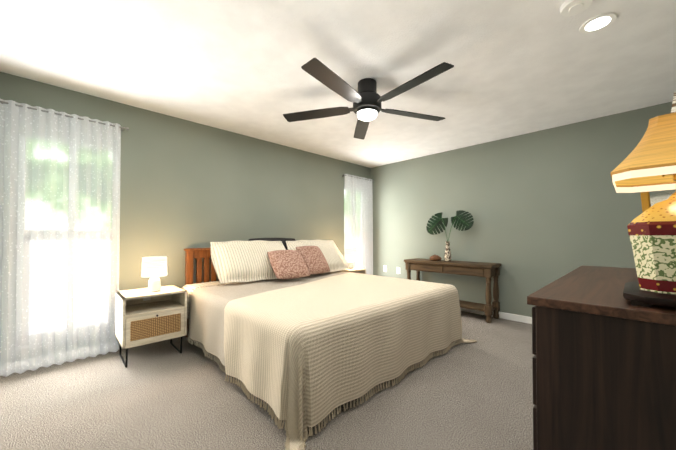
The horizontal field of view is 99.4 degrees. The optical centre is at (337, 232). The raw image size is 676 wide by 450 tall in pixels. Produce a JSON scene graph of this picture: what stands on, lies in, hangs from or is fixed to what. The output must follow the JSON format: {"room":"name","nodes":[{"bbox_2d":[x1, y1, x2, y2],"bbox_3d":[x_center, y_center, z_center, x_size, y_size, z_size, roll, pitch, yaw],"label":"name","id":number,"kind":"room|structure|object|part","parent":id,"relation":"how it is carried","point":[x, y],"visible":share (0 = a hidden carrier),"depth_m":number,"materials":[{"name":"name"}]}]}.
{"room":"bedroom","nodes":[
{"label":"bedroom","id":0,"kind":"room"},
{"bbox_2d":[0,72,370,289],"bbox_3d":[-1.097,-0.050,3.954,4.940,2.440,0.120,1,-1,-44],"label":"wall","id":1,"kind":"structure","parent":0,"point":[186,184],"depth_m":3.34,"materials":[{"name":"paint"}]},
{"bbox_2d":[0,99,128,376],"bbox_3d":[-2.392,0.045,2.530,0.858,2.183,0.120,1,-1,-44],"label":"curtain","id":2,"kind":"object","parent":1,"relation":"attached to","point":[59,221],"visible":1,"depth_m":2.46,"materials":[{"name":"white fabric"}]},
{"bbox_3d":[-2.399,-1.022,2.554,0.858,0.025,0.098,1,-1,-44],"label":"rod","id":3,"kind":"part","parent":2,"relation":"part of","materials":[{"name":"silver metal"}]},
{"bbox_2d":[342,174,373,274],"bbox_3d":[0.375,0.085,5.212,0.828,2.183,0.120,1,-1,-44],"label":"curtain","id":4,"kind":"object","parent":1,"relation":"attached to","point":[358,214],"visible":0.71,"depth_m":5.21,"materials":[{"name":"white fabric"}]},
{"bbox_2d":[0,311,533,449],"bbox_3d":[0.281,1.198,2.513,4.700,0.100,3.840,1,-1,-44],"label":"floor","id":5,"kind":"structure","parent":0,"point":[167,395],"depth_m":1.87,"materials":[{"name":"carpet"}]},
{"bbox_2d":[115,285,186,367],"bbox_3d":[-1.754,0.850,2.692,0.490,0.598,0.458,1,-1,-44],"label":"nightstand","id":6,"kind":"object","parent":5,"relation":"on","point":[143,316],"visible":1,"depth_m":2.58,"materials":[{"name":"white wood"}]},
{"bbox_2d":[141,256,167,291],"bbox_3d":[-1.704,0.390,2.662,0.207,0.318,0.207,1,-1,-44],"label":"table lamp","id":7,"kind":"object","parent":6,"relation":"on","point":[154,268],"visible":1,"depth_m":2.60,"materials":[{"name":"white fabric"}]},
{"bbox_3d":[-1.704,0.320,2.663,0.207,0.178,0.207,1,-1,-44],"label":"lamp shade","id":8,"kind":"part","parent":7,"relation":"part of","materials":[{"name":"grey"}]},
{"bbox_2d":[182,238,476,449],"bbox_3d":[-0.194,0.609,3.032,2.370,1.093,2.345,1,-1,-44],"label":"bed","id":9,"kind":"object","parent":5,"relation":"on","point":[298,336],"visible":1,"depth_m":2.17,"materials":[{"name":"beige fabric"}]},
{"bbox_3d":[-0.249,0.668,3.107,2.035,0.977,2.159,1,-1,-44],"label":"frame","id":10,"kind":"part","parent":9,"relation":"part of","materials":[{"name":"brown wood"}]},
{"bbox_2d":[249,238,295,249],"bbox_3d":[-0.821,0.317,3.764,0.740,0.500,0.150,1,-15,-44],"label":"pillow","id":11,"kind":"object","parent":9,"relation":"on","point":[284,241],"depth_m":3.74,"materials":[{"name":"black"}]},
{"bbox_2d":[267,250,309,278],"bbox_3d":[-0.576,0.370,3.338,0.430,0.140,0.430,1,42,-36],"label":"pillow","id":12,"kind":"object","parent":9,"relation":"on","point":[285,264],"depth_m":3.27,"materials":[{"name":"pink fabric"}]},
{"bbox_2d":[295,246,329,274],"bbox_3d":[-0.323,0.356,3.738,0.140,0.430,0.430,-43,-26,30],"label":"pillow","id":13,"kind":"object","parent":9,"relation":"on","point":[316,263],"depth_m":3.66,"materials":[{"name":"pink fabric"}]},
{"bbox_2d":[340,267,365,273],"bbox_3d":[0.165,0.878,4.552,0.385,0.598,0.458,1,-1,-44],"label":"nightstand","id":14,"kind":"object","parent":5,"relation":"on","point":[359,270],"visible":0.04,"depth_m":4.51,"materials":[{"name":"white wood"}]},
{"bbox_2d":[345,248,357,268],"bbox_3d":[0.206,0.418,4.514,0.207,0.318,0.207,1,-1,-44],"label":"table lamp","id":15,"kind":"object","parent":14,"relation":"on","point":[350,254],"visible":0.92,"depth_m":4.44,"materials":[{"name":"white fabric"}]},
{"bbox_3d":[0.206,0.348,4.515,0.207,0.178,0.207,1,-1,-44],"label":"lamp shade","id":16,"kind":"part","parent":15,"relation":"part of","materials":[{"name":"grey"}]},
{"bbox_2d":[404,258,500,322],"bbox_3d":[1.628,0.801,4.208,0.385,0.745,1.290,1,-1,-44],"label":"console table","id":17,"kind":"object","parent":5,"relation":"on","point":[488,271],"visible":0.69,"depth_m":3.88,"materials":[{"name":"brown wood"}]},
{"bbox_2d":[429,254,441,260],"bbox_3d":[1.477,0.383,4.338,0.150,0.092,0.190,1,-1,-44],"label":"pinecone","id":18,"kind":"object","parent":17,"relation":"on","point":[434,257],"visible":1,"depth_m":4.29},
{"bbox_2d":[426,210,473,260],"bbox_3d":[1.640,0.055,4.253,0.108,0.746,0.732,1,-1,-44],"label":"vase","id":19,"kind":"object","parent":17,"relation":"on","point":[462,219],"visible":1,"depth_m":4.22,"materials":[{"name":"green plant"}]},
{"bbox_2d":[527,265,675,449],"bbox_3d":[1.504,0.689,1.446,1.652,0.885,0.570,1,-1,-44],"label":"dresser","id":20,"kind":"object","parent":5,"relation":"on","point":[604,363],"visible":1,"depth_m":0.96,"materials":[{"name":"black wood"}]},
{"bbox_2d":[611,112,675,307],"bbox_3d":[1.162,-0.090,0.970,0.444,0.658,0.330,1,-1,-44],"label":"light","id":21,"kind":"object","parent":20,"relation":"on","point":[647,163],"visible":1,"depth_m":0.92,"materials":[{"name":"multicoloured ceramic"}]},
{"bbox_2d":[671,92,675,112],"bbox_3d":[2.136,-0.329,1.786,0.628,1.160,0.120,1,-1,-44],"label":"finial","id":22,"kind":"object","parent":21,"relation":"attached to","point":[673,109],"visible":0.08,"depth_m":1.85,"materials":[{"name":"white ceramic"}]},
{"bbox_2d":[640,189,675,211],"bbox_3d":[1.679,-0.004,1.401,0.246,0.499,0.274,1,-1,-44],"label":"frame","id":23,"kind":"object","parent":20,"relation":"on","point":[649,199],"visible":0.04,"depth_m":1.50,"materials":[{"name":"brown"}]},
{"bbox_2d":[0,0,675,167],"bbox_3d":[0.281,-1.342,2.551,4.940,0.100,4.080,1,-1,-44],"label":"ceiling","id":24,"kind":"structure","parent":0,"point":[520,67],"depth_m":2.18,"materials":[{"name":"paint"}]},
{"bbox_2d":[283,58,453,139],"bbox_3d":[0.260,-1.137,2.436,1.506,0.312,1.489,1,-1,-44],"label":"ceiling fan","id":25,"kind":"object","parent":24,"relation":"hanging from","point":[366,99],"visible":1,"depth_m":2.37,"materials":[{"name":"black metal"}]},
{"bbox_2d":[560,0,592,16],"bbox_3d":[1.349,-1.287,1.622,0.144,0.038,0.144,1,-1,-44],"label":"smoke detector","id":26,"kind":"object","parent":24,"relation":"attached to","point":[568,8],"visible":1,"depth_m":1.62,"materials":[{"name":"white plastic"}]},
{"bbox_2d":[579,12,616,33],"bbox_3d":[1.620,-1.300,1.788,0.176,0.006,0.176,1,-1,-44],"label":"recessed light","id":27,"kind":"object","parent":24,"relation":"in","point":[598,23],"visible":1,"depth_m":1.78,"materials":[{"name":"white plastic"}]},
{"bbox_2d":[371,101,672,316],"bbox_3d":[2.011,-0.047,4.210,0.120,2.440,3.840,1,-1,-44],"label":"wall","id":28,"kind":"structure","parent":0,"point":[545,207],"depth_m":3.75,"materials":[{"name":"paint"}]},
{"bbox_2d":[384,265,399,273],"bbox_3d":[0.971,0.676,5.182,0.006,0.125,0.360,1,-1,-44],"label":"outlet plates","id":29,"kind":"object","parent":28,"relation":"attached to","point":[385,269],"visible":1,"depth_m":5.09,"materials":[{"name":"white plastic"}]},
{"bbox_2d":[460,307,531,323],"bbox_3d":[1.964,1.130,4.146,0.012,0.085,3.780,1,-1,-44],"label":"baseboard","id":30,"kind":"structure","parent":28,"relation":"attached to","point":[515,317],"depth_m":3.82,"materials":[{"name":"white"}]}
]}

